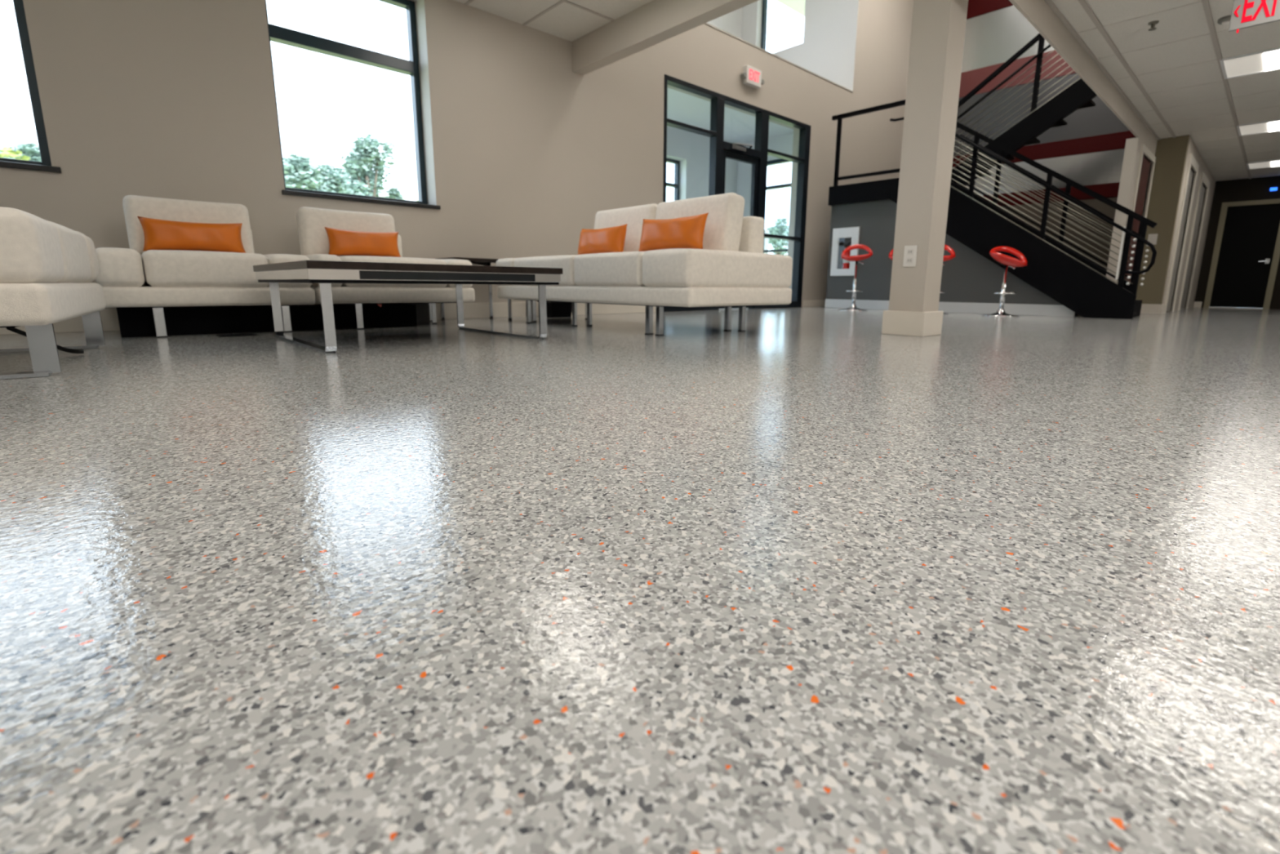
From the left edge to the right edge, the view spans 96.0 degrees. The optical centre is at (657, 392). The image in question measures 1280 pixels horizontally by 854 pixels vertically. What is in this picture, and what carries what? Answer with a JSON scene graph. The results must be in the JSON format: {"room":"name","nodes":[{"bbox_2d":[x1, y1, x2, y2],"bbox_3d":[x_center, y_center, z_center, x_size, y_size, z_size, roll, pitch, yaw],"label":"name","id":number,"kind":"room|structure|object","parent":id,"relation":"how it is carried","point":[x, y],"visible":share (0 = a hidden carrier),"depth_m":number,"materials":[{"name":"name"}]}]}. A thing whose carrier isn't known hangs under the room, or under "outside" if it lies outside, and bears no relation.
{"room":"office building lobby","nodes":[
{"label":"office building lobby","id":0,"kind":"room"},
{"bbox_2d":[0,0,913,308],"bbox_3d":[-0.707,-3.645,5.596,14.600,5.700,0.280,-9,14,-42],"label":"wall","id":1,"kind":"structure","parent":0,"point":[523,150],"depth_m":4.77,"materials":[{"name":"grey paint"}]},
{"bbox_2d":[0,0,61,173],"bbox_3d":[-3.895,-1.986,2.828,1.165,1.600,0.285,-9,14,-42],"label":"window","id":2,"kind":"structure","parent":1,"relation":"in","point":[46,164],"depth_m":3.26,"materials":[{"name":"black metal"}]},
{"bbox_2d":[0,302,656,334],"bbox_3d":[-2.958,-0.506,3.839,8.200,0.135,0.018,-9,14,-42],"label":"baseboard","id":3,"kind":"structure","parent":1,"relation":"attached to","point":[109,319],"depth_m":5.07,"materials":[{"name":"plastic"}]},
{"bbox_2d":[265,0,440,209],"bbox_3d":[-2.283,-2.251,4.324,1.115,1.600,0.285,-9,14,-42],"label":"window","id":4,"kind":"structure","parent":1,"relation":"in","point":[278,34],"depth_m":4.47,"materials":[{"name":"black metal"}]},
{"bbox_2d":[571,0,758,75],"bbox_3d":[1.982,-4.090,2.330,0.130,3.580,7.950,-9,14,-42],"label":"beam","id":5,"kind":"structure","parent":1,"relation":"attached to","point":[654,22],"depth_m":4.71,"materials":[{"name":"grey paint"}]},
{"bbox_2d":[662,74,811,311],"bbox_3d":[1.109,-2.349,7.378,2.860,2.530,0.225,-9,14,-42],"label":"door","id":6,"kind":"structure","parent":1,"relation":"in","point":[720,150],"depth_m":7.44,"materials":[{"name":"black metal"}]},
{"bbox_2d":[740,65,764,88],"bbox_3d":[1.163,-3.891,7.098,0.414,0.195,0.070,-9,14,-42],"label":"exit sign","id":7,"kind":"object","parent":1,"relation":"attached to","point":[751,76],"visible":1,"depth_m":7.05,"materials":[{"name":"white"}]},
{"bbox_2d":[705,22,853,92],"bbox_3d":[1.124,-4.263,7.045,5.030,0.015,0.028,-9,14,-42],"label":"ledge","id":8,"kind":"object","parent":1,"relation":"attached to","point":[709,24],"visible":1,"depth_m":7.36,"materials":[{"name":"beige"}]},
{"bbox_2d":[802,299,825,306],"bbox_3d":[2.697,-1.418,9.089,1.460,0.100,0.018,-9,14,-42],"label":"baseboard","id":9,"kind":"structure","parent":1,"relation":"attached to","point":[819,303],"depth_m":8.78,"materials":[{"name":"plastic"}]},
{"bbox_2d":[454,0,652,41],"bbox_3d":[-0.638,-2.413,0.142,7.040,0.220,7.950,-9,14,-42],"label":"ceiling","id":10,"kind":"structure","parent":0,"point":[569,22],"depth_m":4.80,"materials":[{"name":"tile"}]},
{"bbox_2d":[464,0,614,25],"bbox_3d":[-0.639,-2.300,0.163,7.040,0.008,7.950,-9,14,-42],"label":"grid","id":11,"kind":"object","parent":10,"relation":"attached to","point":[468,2],"visible":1,"depth_m":4.75,"materials":[{"name":"grey"}]},
{"bbox_2d":[0,306,1279,853],"bbox_3d":[2.451,-0.579,5.179,17.900,0.120,10.400,-9,14,-42],"label":"floor","id":12,"kind":"structure","parent":0,"point":[802,580],"depth_m":0.59,"materials":[{"name":"stone"}]},
{"bbox_2d":[5,327,84,353],"bbox_3d":[-2.498,-0.226,2.391,0.244,0.117,0.132,-2,11,-13],"label":"power cord","id":13,"kind":"object","parent":12,"relation":"on","point":[12,329],"visible":0.59,"depth_m":2.36,"materials":[{"name":"black rubber"}]},
{"bbox_2d":[0,206,105,378],"bbox_3d":[-2.625,-0.357,1.980,0.934,0.526,1.212,-7,13,-37],"label":"lounge sofa","id":14,"kind":"object","parent":12,"relation":"on","point":[48,269],"visible":1,"depth_m":1.82,"materials":[{"name":"beige fabric"}]},
{"bbox_2d":[0,206,64,283],"bbox_3d":[-2.389,-0.431,1.651,0.932,0.256,0.414,-7,13,-37],"label":"cushion","id":15,"kind":"object","parent":14,"relation":"on","point":[30,249],"depth_m":1.76,"materials":[{"name":"beige fabric"}]},
{"bbox_2d":[46,220,91,283],"bbox_3d":[-2.698,-0.508,2.049,0.932,0.256,0.594,-7,13,-37],"label":"cushion","id":16,"kind":"object","parent":14,"relation":"on","point":[77,267],"depth_m":2.23,"materials":[{"name":"beige fabric"}]},
{"bbox_2d":[75,231,98,282],"bbox_3d":[-2.934,-0.567,2.353,0.932,0.256,0.174,-7,13,-37],"label":"seat cushion","id":17,"kind":"object","parent":14,"relation":"on","point":[90,244],"depth_m":2.59,"materials":[{"name":"beige fabric"}]},
{"bbox_2d":[95,195,315,337],"bbox_3d":[-2.686,-0.748,3.421,0.972,0.770,0.770,-9,14,-42],"label":"lounge sofa","id":18,"kind":"object","parent":12,"relation":"on","point":[171,278],"visible":0.76,"depth_m":3.18,"materials":[{"name":"beige fabric"}]},
{"bbox_2d":[95,247,144,286],"bbox_3d":[-2.966,-0.681,3.165,0.187,0.215,0.770,-9,14,-42],"label":"seat cushion","id":19,"kind":"object","parent":18,"relation":"on","point":[117,267],"depth_m":2.90,"materials":[{"name":"beige fabric"}]},
{"bbox_2d":[122,195,253,255],"bbox_3d":[-2.763,-0.967,3.417,0.575,0.339,0.206,-9,14,-42],"label":"cushion","id":20,"kind":"object","parent":18,"relation":"on","point":[134,206],"depth_m":3.31,"materials":[{"name":"beige fabric"}]},
{"bbox_2d":[137,216,245,253],"bbox_3d":[-2.645,-0.894,3.292,0.125,0.186,0.471,11,15,44],"label":"lumbar pillow","id":21,"kind":"object","parent":18,"relation":"on","point":[159,234],"visible":0.98,"depth_m":3.24,"materials":[{"name":"leather"}]},
{"bbox_2d":[141,249,268,287],"bbox_3d":[-2.697,-0.726,3.415,0.547,0.215,0.770,-9,14,-42],"label":"seat cushion","id":22,"kind":"object","parent":18,"relation":"on","point":[159,268],"depth_m":3.12,"materials":[{"name":"beige fabric"}]},
{"bbox_2d":[263,253,311,287],"bbox_3d":[-2.417,-0.771,3.675,0.217,0.215,0.770,-9,14,-42],"label":"seat cushion","id":23,"kind":"object","parent":18,"relation":"on","point":[270,258],"depth_m":3.40,"materials":[{"name":"beige fabric"}]},
{"bbox_2d":[215,333,258,337],"bbox_3d":[-2.388,-0.329,3.271,0.180,0.006,0.140,-9,14,-42],"label":"floor vent","id":24,"kind":"object","parent":12,"relation":"in","point":[243,334],"visible":1,"depth_m":3.24,"materials":[{"name":"black"}]},
{"bbox_2d":[295,206,475,328],"bbox_3d":[-1.952,-0.876,4.100,1.027,0.785,0.770,-9,14,-42],"label":"lounge sofa","id":25,"kind":"object","parent":12,"relation":"on","point":[311,222],"visible":0.59,"depth_m":3.81,"materials":[{"name":"beige fabric"}]},
{"bbox_2d":[305,253,342,287],"bbox_3d":[-2.267,-0.801,3.812,0.147,0.220,0.770,-9,14,-42],"label":"seat cushion","id":26,"kind":"object","parent":25,"relation":"on","point":[311,256],"depth_m":3.56,"materials":[{"name":"beige fabric"}]},
{"bbox_2d":[295,206,395,256],"bbox_3d":[-2.128,-1.081,3.975,0.600,0.340,0.206,-9,14,-42],"label":"cushion","id":27,"kind":"object","parent":25,"relation":"on","point":[311,222],"depth_m":3.81,"materials":[{"name":"beige fabric"}]},
{"bbox_2d":[324,226,400,257],"bbox_3d":[-1.976,-1.007,3.884,0.125,0.186,0.466,11,15,44],"label":"lumbar pillow","id":28,"kind":"object","parent":25,"relation":"on","point":[341,242],"visible":0.99,"depth_m":3.83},
{"bbox_2d":[338,255,447,287],"bbox_3d":[-1.967,-0.851,4.091,0.672,0.220,0.770,-9,14,-42],"label":"seat cushion","id":29,"kind":"object","parent":25,"relation":"on","point":[342,258],"depth_m":3.79,"materials":[{"name":"beige fabric"}]},
{"bbox_2d":[440,258,472,287],"bbox_3d":[-1.652,-0.903,4.383,0.187,0.220,0.770,-9,14,-42],"label":"seat cushion","id":30,"kind":"object","parent":25,"relation":"on","point":[448,261],"depth_m":4.11,"materials":[{"name":"beige fabric"}]},
{"bbox_2d":[253,260,562,353],"bbox_3d":[-1.369,-0.499,3.187,1.230,0.388,1.170,-9,14,-42],"label":"coffee table","id":31,"kind":"object","parent":12,"relation":"on","point":[324,273],"visible":1,"depth_m":2.71,"materials":[{"name":"brown wood"}]},
{"bbox_2d":[408,303,430,323],"bbox_3d":[-1.857,-0.611,4.411,0.160,0.150,0.180,-9,14,-42],"label":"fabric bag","id":32,"kind":"object","parent":12,"relation":"on","point":[423,314],"visible":0.48,"depth_m":4.36,"materials":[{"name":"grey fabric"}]},
{"bbox_2d":[437,257,511,319],"bbox_3d":[-1.527,-0.864,4.825,0.500,0.502,0.390,-9,14,-42],"label":"end table","id":33,"kind":"object","parent":12,"relation":"on","point":[482,261],"visible":0.52,"depth_m":4.86,"materials":[{"name":"brown wood"}]},
{"bbox_2d":[537,300,572,317],"bbox_3d":[-0.957,-0.790,5.408,0.250,0.152,0.230,-9,14,-42],"label":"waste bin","id":34,"kind":"object","parent":12,"relation":"on","point":[553,308],"visible":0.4,"depth_m":5.32,"materials":[{"name":"black"}]},
{"bbox_2d":[496,192,792,335],"bbox_3d":[-0.210,-0.926,4.216,1.020,0.869,2.182,-9,14,-42],"label":"lounge sofa","id":35,"kind":"object","parent":12,"relation":"on","point":[731,268],"visible":0.87,"depth_m":3.59,"materials":[{"name":"beige fabric"}]},
{"bbox_2d":[496,257,516,284],"bbox_3d":[-0.855,-1.018,4.895,1.020,0.232,0.286,-9,14,-42],"label":"seat cushion","id":36,"kind":"object","parent":35,"relation":"on","point":[507,261],"depth_m":4.52,"materials":[{"name":"beige fabric"}]},
{"bbox_2d":[514,254,577,285],"bbox_3d":[-0.484,-0.942,4.509,1.020,0.232,0.786,-9,14,-42],"label":"seat cushion","id":37,"kind":"object","parent":35,"relation":"on","point":[566,263],"depth_m":4.01,"materials":[{"name":"beige fabric"}]},
{"bbox_2d":[577,223,627,254],"bbox_3d":[-0.407,-1.096,4.154,0.139,0.205,0.531,-10,15,-44],"label":"lumbar pillow","id":38,"kind":"object","parent":35,"relation":"on","point":[611,239],"visible":0.98,"depth_m":4.06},
{"bbox_2d":[573,251,645,286],"bbox_3d":[0.023,-0.839,3.981,1.020,0.232,0.686,-9,14,-42],"label":"seat cushion","id":39,"kind":"object","parent":35,"relation":"on","point":[624,268],"depth_m":3.60,"materials":[{"name":"beige fabric"}]},
{"bbox_2d":[594,203,657,252],"bbox_3d":[-0.231,-1.192,4.333,0.220,0.387,0.690,-9,14,-42],"label":"cushion","id":40,"kind":"object","parent":35,"relation":"on","point":[633,216],"depth_m":4.17,"materials":[{"name":"beige fabric"}]},
{"bbox_2d":[638,212,708,251],"bbox_3d":[0.086,-1.006,3.638,0.550,0.220,0.140,10,14,42],"label":"lumbar pillow","id":41,"kind":"object","parent":35,"relation":"on","point":[687,232],"visible":0.98,"depth_m":3.56,"materials":[{"name":"leather"}]},
{"bbox_2d":[652,192,744,251],"bbox_3d":[0.252,-1.094,3.829,0.220,0.389,0.700,-9,14,-42],"label":"cushion","id":42,"kind":"object","parent":35,"relation":"on","point":[724,228],"depth_m":3.61,"materials":[{"name":"beige fabric"}]},
{"bbox_2d":[642,248,792,287],"bbox_3d":[0.397,-0.763,3.591,1.020,0.232,0.396,-9,14,-42],"label":"seat cushion","id":43,"kind":"object","parent":35,"relation":"on","point":[688,267],"depth_m":3.32,"materials":[{"name":"beige fabric"}]},
{"bbox_2d":[838,244,872,310],"bbox_3d":[2.610,-1.531,7.607,0.379,0.863,0.382,-3,11,-16],"label":"bar stool","id":44,"kind":"object","parent":12,"relation":"on","point":[857,259],"visible":1,"depth_m":7.59,"materials":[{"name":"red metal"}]},
{"bbox_2d":[881,0,968,336],"bbox_3d":[1.687,-3.138,3.268,0.290,5.600,0.270,-9,14,-42],"label":"column","id":45,"kind":"structure","parent":12,"relation":"on","point":[938,29],"depth_m":3.51,"materials":[{"name":"grey paint"}]},
{"bbox_2d":[902,244,917,266],"bbox_3d":[1.578,-0.856,3.604,0.012,0.128,0.080,-9,14,-42],"label":"wall outlet","id":46,"kind":"object","parent":45,"relation":"attached to","point":[910,252],"visible":1,"depth_m":3.60,"materials":[{"name":"white plastic"}]},
{"bbox_2d":[939,244,955,314],"bbox_3d":[3.263,-1.352,6.788,0.379,0.823,0.379,-5,12,-26],"label":"bar stool","id":47,"kind":"object","parent":12,"relation":"on","point":[948,248],"visible":0.3,"depth_m":6.68,"materials":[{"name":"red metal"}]},
{"bbox_2d":[827,33,1157,319],"bbox_3d":[4.324,-2.915,7.399,1.917,3.691,3.706,-9,14,-42],"label":"staircase","id":48,"kind":"structure","parent":12,"relation":"on","point":[1064,275],"depth_m":6.77,"materials":[{"name":"metal"}]},
{"bbox_2d":[981,245,1026,316],"bbox_3d":[3.823,-1.234,6.343,0.389,0.765,0.398,5,11,22],"label":"bar stool","id":49,"kind":"object","parent":12,"relation":"on","point":[1006,260],"visible":0.99,"depth_m":6.33,"materials":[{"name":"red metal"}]},
{"bbox_2d":[666,7,742,199],"bbox_3d":[-0.149,-4.287,9.064,4.650,5.700,0.250,-9,14,-42],"label":"wall","id":50,"kind":"structure","parent":0,"point":[691,149],"depth_m":9.74,"materials":[{"name":"white paint"}]},
{"bbox_2d":[666,158,679,200],"bbox_3d":[-0.051,-3.137,9.473,1.070,1.430,0.080,-9,14,-42],"label":"window","id":51,"kind":"structure","parent":50,"relation":"in","point":[676,185],"depth_m":9.70,"materials":[{"name":"brown metal"}]},
{"bbox_2d":[666,87,793,143],"bbox_3d":[0.505,-4.268,8.177,4.400,0.400,1.920,-9,14,-42],"label":"ceiling","id":52,"kind":"structure","parent":0,"point":[739,126],"depth_m":8.76,"materials":[{"name":"white"}]},
{"bbox_2d":[776,0,805,17],"bbox_3d":[2.395,-6.863,7.043,7.760,0.150,6.110,-9,14,-42],"label":"ceiling","id":53,"kind":"structure","parent":0,"point":[797,6],"depth_m":11.25,"materials":[{"name":"paint"}]},
{"bbox_2d":[736,0,858,217],"bbox_3d":[2.288,-4.379,9.673,0.258,5.700,2.197,-9,14,-42],"label":"wall","id":54,"kind":"structure","parent":0,"point":[828,48],"depth_m":9.05,"materials":[{"name":"white paint"}]},
{"bbox_2d":[760,0,768,49],"bbox_3d":[2.143,-6.317,9.581,0.090,1.260,0.950,-9,14,-42],"label":"window","id":55,"kind":"structure","parent":54,"relation":"in","point":[764,18],"depth_m":9.89,"materials":[{"name":"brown metal"}]},
{"bbox_2d":[764,158,791,253],"bbox_3d":[2.121,-2.816,10.144,0.100,2.450,1.130,-9,14,-42],"label":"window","id":56,"kind":"structure","parent":54,"relation":"in","point":[781,161],"depth_m":10.01,"materials":[{"name":"brown metal"}]},
{"bbox_2d":[826,199,1078,316],"bbox_3d":[3.588,-1.776,7.339,0.160,1.460,3.060,-9,14,-42],"label":"wall","id":57,"kind":"structure","parent":0,"point":[970,277],"depth_m":7.71,"materials":[{"name":"grey"}]},
{"bbox_2d":[830,226,860,275],"bbox_3d":[2.708,-2.010,8.226,0.183,0.660,0.400,-9,14,-42],"label":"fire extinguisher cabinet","id":58,"kind":"object","parent":57,"relation":"attached to","point":[851,234],"visible":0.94,"depth_m":8.20,"materials":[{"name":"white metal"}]},
{"bbox_2d":[841,241,851,268],"bbox_3d":[2.703,-1.960,8.242,0.124,0.394,0.117,1,11,2],"label":"fire extinguisher","id":59,"kind":"object","parent":58,"relation":"in","point":[846,263],"visible":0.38,"depth_m":8.21,"materials":[{"name":"red metal"}]},
{"bbox_2d":[824,298,1075,316],"bbox_3d":[3.517,-1.109,7.401,0.020,0.125,3.060,-9,14,-42],"label":"baseboard","id":60,"kind":"structure","parent":57,"relation":"attached to","point":[952,307],"depth_m":6.99,"materials":[{"name":"grey"}]},
{"bbox_2d":[959,49,1075,97],"bbox_3d":[5.778,-5.007,8.922,0.042,0.390,3.380,-9,14,-42],"label":"wall panel","id":61,"kind":"object","parent":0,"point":[971,79],"visible":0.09,"depth_m":9.07,"materials":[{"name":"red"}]},
{"bbox_2d":[1106,137,1155,284],"bbox_3d":[5.685,-1.934,6.962,1.220,1.945,0.110,-9,14,-42],"label":"wall","id":62,"kind":"structure","parent":0,"point":[1133,145],"depth_m":6.49,"materials":[{"name":"grey paint"}]},
{"bbox_2d":[1124,143,1155,282],"bbox_3d":[5.767,-1.921,6.994,0.960,1.910,0.080,-9,14,-42],"label":"door","id":63,"kind":"structure","parent":62,"relation":"in","point":[1144,167],"depth_m":7.01,"materials":[{"name":"beige paint"}]},
{"bbox_2d":[1136,134,1190,304],"bbox_3d":[6.273,-2.119,7.287,0.120,2.200,0.400,-9,14,-42],"label":"wall","id":64,"kind":"structure","parent":0,"point":[1171,154],"depth_m":7.17,"materials":[{"name":"brown"}]},
{"bbox_2d":[1140,303,1160,314],"bbox_3d":[6.251,-1.081,7.392,0.020,0.120,0.290,-9,14,-42],"label":"baseboard","id":65,"kind":"structure","parent":64,"relation":"attached to","point":[1145,308],"depth_m":7.35,"materials":[{"name":"plastic"}]},
{"bbox_2d":[1147,233,1157,244],"bbox_3d":[6.233,-1.937,7.263,0.014,0.130,0.090,-9,14,-42],"label":"light switch","id":66,"kind":"object","parent":64,"relation":"attached to","point":[1153,238],"visible":0.78,"depth_m":7.26,"materials":[{"name":"white plastic"}]},
{"bbox_2d":[1053,0,1279,181],"bbox_3d":[7.140,-2.826,5.035,10.730,0.170,4.390,-9,14,-42],"label":"ceiling","id":67,"kind":"structure","parent":0,"point":[1188,21],"depth_m":4.92,"materials":[{"name":"tile"}]},
{"bbox_2d":[1008,0,1157,154],"bbox_3d":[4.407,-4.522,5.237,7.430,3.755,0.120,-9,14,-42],"label":"beam","id":68,"kind":"structure","parent":67,"relation":"attached to","point":[1037,13],"depth_m":4.42,"materials":[{"name":"grey paint"}]},
{"bbox_2d":[1044,0,1251,178],"bbox_3d":[5.958,-2.935,6.068,10.430,0.013,1.264,-9,14,-42],"label":"grid","id":69,"kind":"object","parent":67,"relation":"attached to","point":[1084,4],"visible":0.81,"depth_m":4.63,"materials":[{"name":"grey"}]},
{"bbox_2d":[1147,20,1159,31],"bbox_3d":[3.451,-2.558,4.017,0.060,0.046,0.060,-9,14,-42],"label":"sprinkler head","id":70,"kind":"object","parent":67,"relation":"attached to","point":[1153,23],"visible":1,"depth_m":4.01},
{"bbox_2d":[1052,0,1279,178],"bbox_3d":[7.048,-2.725,4.967,9.672,0.004,4.390,-9,14,-42],"label":"grid","id":71,"kind":"object","parent":67,"relation":"attached to","point":[1052,0],"visible":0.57,"depth_m":5.11,"materials":[{"name":"grey"}]},
{"bbox_2d":[1217,14,1231,24],"bbox_3d":[3.894,-2.547,3.941,0.100,0.032,0.100,-9,14,-42],"label":"smoke detector","id":72,"kind":"object","parent":67,"relation":"attached to","point":[1225,20],"visible":0.62,"depth_m":3.93,"materials":[{"name":"grey"}]},
{"bbox_2d":[1219,47,1279,79],"bbox_3d":[5.158,-2.629,4.400,0.600,0.015,1.225,-9,14,-42],"label":"recessed light","id":73,"kind":"object","parent":67,"relation":"in","point":[1266,60],"visible":1,"depth_m":4.70,"materials":[{"name":"white plastic"}]},
{"bbox_2d":[1263,49,1279,71],"bbox_3d":[5.194,-2.619,4.363,0.540,0.005,0.840,-9,14,-42],"label":"diffuser","id":74,"kind":"object","parent":73,"relation":"attached to","point":[1271,59],"depth_m":4.63,"materials":[{"name":"white"}]},
{"bbox_2d":[1228,0,1279,33],"bbox_3d":[3.492,-2.244,3.191,0.070,0.356,0.435,-9,14,-42],"label":"exit sign","id":75,"kind":"object","parent":67,"relation":"hanging from","point":[1245,14],"visible":1,"depth_m":3.29,"materials":[{"name":"grey"}]},
{"bbox_2d":[1236,119,1279,136],"bbox_3d":[7.153,-2.957,6.250,0.600,0.015,1.225,-9,14,-42],"label":"recessed light","id":76,"kind":"object","parent":67,"relation":"in","point":[1265,126],"visible":1,"depth_m":6.56,"materials":[{"name":"white plastic"}]},
{"bbox_2d":[1267,120,1279,131],"bbox_3d":[7.189,-2.947,6.213,0.540,0.005,0.840,-9,14,-42],"label":"diffuser","id":77,"kind":"object","parent":76,"relation":"attached to","point":[1273,126],"depth_m":6.47,"materials":[{"name":"white"}]},
{"bbox_2d":[1246,159,1279,169],"bbox_3d":[9.205,-3.295,8.154,0.600,0.015,1.225,-9,14,-42],"label":"recessed light","id":78,"kind":"object","parent":67,"relation":"in","point":[1270,163],"visible":1,"depth_m":8.46,"materials":[{"name":"white plastic"}]},
{"bbox_2d":[1271,160,1279,166],"bbox_3d":[9.241,-3.284,8.117,0.540,0.005,0.840,-9,14,-42],"label":"diffuser","id":79,"kind":"object","parent":78,"relation":"attached to","point":[1273,163],"depth_m":8.37,"materials":[{"name":"white"}]},
{"bbox_2d":[1162,137,1215,311],"bbox_3d":[7.941,-2.358,8.646,4.200,2.200,0.120,-9,14,-42],"label":"wall","id":80,"kind":"structure","parent":0,"point":[1193,149],"depth_m":8.38,"materials":[{"name":"grey paint"}]},
{"bbox_2d":[1159,303,1165,314],"bbox_3d":[6.483,-1.081,7.401,0.370,0.120,0.015,-9,14,-42],"label":"baseboard","id":81,"kind":"structure","parent":80,"relation":"attached to","point":[1162,307],"depth_m":7.34,"materials":[{"name":"plastic"}]},
{"bbox_2d":[1164,153,1199,313],"bbox_3d":[6.963,-2.074,7.707,1.000,1.970,0.080,-9,14,-42],"label":"door","id":82,"kind":"structure","parent":80,"relation":"in","point":[1193,163],"depth_m":7.82,"materials":[{"name":"beige paint"}]},
{"bbox_2d":[1177,171,1210,310],"bbox_3d":[8.222,-2.281,8.875,1.200,1.970,0.080,-9,14,-42],"label":"door","id":83,"kind":"structure","parent":80,"relation":"in","point":[1204,180],"depth_m":9.03,"materials":[{"name":"beige paint"}]},
{"bbox_2d":[1194,175,1279,309],"bbox_3d":[10.868,-2.394,8.705,0.150,2.300,4.400,-9,14,-42],"label":"wall","id":84,"kind":"structure","parent":0,"point":[1258,188],"depth_m":9.71,"materials":[{"name":"black paint"}]},
{"bbox_2d":[1193,301,1201,307],"bbox_3d":[9.530,-1.561,10.173,0.015,0.100,0.100,-9,14,-42],"label":"baseboard","id":85,"kind":"structure","parent":84,"relation":"attached to","point":[1197,304],"depth_m":10.17,"materials":[{"name":"plastic"}]},
{"bbox_2d":[1203,198,1279,309],"bbox_3d":[9.872,-2.313,9.682,0.141,1.765,0.800,-9,14,-42],"label":"door","id":86,"kind":"structure","parent":84,"relation":"in","point":[1246,256],"depth_m":9.69,"materials":[{"name":"black paint"}]},
{"label":"outside","id":87,"kind":"structure","parent":0,"visible":0},
{"bbox_3d":[-19.018,-7.370,41.407,110.000,0.170,72.700,-9,14,-42],"label":"ground","id":88,"kind":"structure","parent":87,"visible":0},
{"bbox_2d":[0,146,30,160],"bbox_3d":[-14.056,-3.686,12.721,1.839,3.208,1.746,-9,14,-42],"label":"shrub","id":89,"kind":"object","parent":88,"relation":"on","point":[7,150],"visible":0.04,"depth_m":12.23,"materials":[{"name":"green plant"}]},
{"bbox_2d":[0,142,41,162],"bbox_3d":[-15.685,-4.409,14.821,1.505,3.827,1.128,2,11,8],"label":"tree","id":90,"kind":"object","parent":88,"relation":"on","point":[27,149],"visible":0.13,"depth_m":14.38,"materials":[{"name":"green plant"}]},
{"bbox_2d":[282,151,326,191],"bbox_3d":[-10.280,-4.800,16.599,1.446,4.038,1.919,-3,11,-19],"label":"tree","id":91,"kind":"object","parent":88,"relation":"on","point":[299,173],"visible":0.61,"depth_m":15.99,"materials":[{"name":"green plant"}]},
{"bbox_2d":[315,163,352,193],"bbox_3d":[-11.060,-5.581,19.845,1.747,4.369,1.614,-9,14,-42],"label":"tree","id":92,"kind":"object","parent":88,"relation":"on","point":[333,179],"visible":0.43,"depth_m":19.28,"materials":[{"name":"green plant"}]},
{"bbox_2d":[338,133,398,196],"bbox_3d":[-9.204,-5.605,18.388,1.769,4.982,1.806,-9,14,-42],"label":"tree","id":93,"kind":"object","parent":88,"relation":"on","point":[364,181],"visible":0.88,"depth_m":17.84,"materials":[{"name":"green plant"}]},
{"bbox_2d":[378,192,408,199],"bbox_3d":[-11.292,-5.767,22.331,2.500,3.810,2.400,-9,14,-42],"label":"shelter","id":94,"kind":"object","parent":88,"relation":"on","point":[405,197],"visible":0.07,"depth_m":21.53,"materials":[{"name":"white"}]},
{"bbox_2d":[384,186,403,199],"bbox_3d":[-8.912,-5.192,19.849,0.549,3.637,0.864,1,11,0],"label":"tree","id":95,"kind":"object","parent":88,"relation":"on","point":[393,193],"visible":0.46,"depth_m":19.41,"materials":[{"name":"green plant"}]},
{"bbox_2d":[764,229,768,253],"bbox_3d":[4.370,-5.417,24.134,0.250,2.730,0.400,-9,14,-42],"label":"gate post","id":96,"kind":"object","parent":88,"relation":"on","point":[766,231],"visible":0.22,"depth_m":23.80,"materials":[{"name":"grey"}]},
{"bbox_2d":[765,215,789,255],"bbox_3d":[7.449,-8.351,34.918,1.661,4.603,2.554,-9,14,-42],"label":"tree","id":97,"kind":"object","parent":88,"relation":"on","point":[775,229],"visible":0.56,"depth_m":34.54,"materials":[{"name":"green plant"}]},
{"bbox_3d":[5.926,-4.230,9.042,0.150,5.700,3.730,-9,14,-42],"label":"wall","id":98,"kind":"structure","parent":0,"visible":0},
{"bbox_2d":[966,0,1013,19],"bbox_3d":[5.790,-6.369,8.668,0.042,0.760,3.380,-9,14,-42],"label":"wall panel","id":99,"kind":"object","parent":98,"relation":"attached to","point":[975,7],"visible":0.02,"depth_m":9.26,"materials":[{"name":"paint"}]},
{"bbox_2d":[961,4,1054,72],"bbox_3d":[5.787,-5.598,8.816,0.030,0.810,3.380,-9,14,-42],"label":"wall panel","id":100,"kind":"object","parent":98,"relation":"attached to","point":[991,38],"visible":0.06,"depth_m":9.19,"materials":[{"name":"white paint"}]},
{"bbox_2d":[953,72,1129,155],"bbox_3d":[5.776,-4.359,9.047,0.030,0.930,3.380,-9,14,-42],"label":"wall panel","id":101,"kind":"object","parent":98,"relation":"attached to","point":[1099,119],"visible":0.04,"depth_m":8.96,"materials":[{"name":"grey paint"}]},
{"bbox_2d":[951,130,1136,169],"bbox_3d":[5.767,-3.788,9.150,0.042,0.230,3.380,-9,14,-42],"label":"wall panel","id":102,"kind":"object","parent":98,"relation":"attached to","point":[1117,140],"visible":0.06,"depth_m":8.63,"materials":[{"name":"red paint"}]},
{"bbox_2d":[966,148,1124,195],"bbox_3d":[5.768,-3.450,9.217,0.030,0.460,3.380,-9,14,-42],"label":"wall panel","id":103,"kind":"object","parent":98,"relation":"attached to","point":[1103,166],"visible":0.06,"depth_m":8.70,"materials":[{"name":"white paint"}]},
{"bbox_2d":[979,182,1119,206],"bbox_3d":[5.761,-3.125,9.274,0.042,0.200,3.380,-9,14,-42],"label":"wall panel","id":104,"kind":"object","parent":98,"relation":"attached to","point":[1109,189],"visible":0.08,"depth_m":8.82,"materials":[{"name":"red paint"}]},
{"bbox_2d":[998,196,1117,269],"bbox_3d":[5.758,-2.241,9.443,0.030,1.600,3.380,-9,14,-42],"label":"wall panel","id":105,"kind":"object","parent":98,"relation":"attached to","point":[1105,209],"visible":0.04,"depth_m":8.69,"materials":[{"name":"brown"}]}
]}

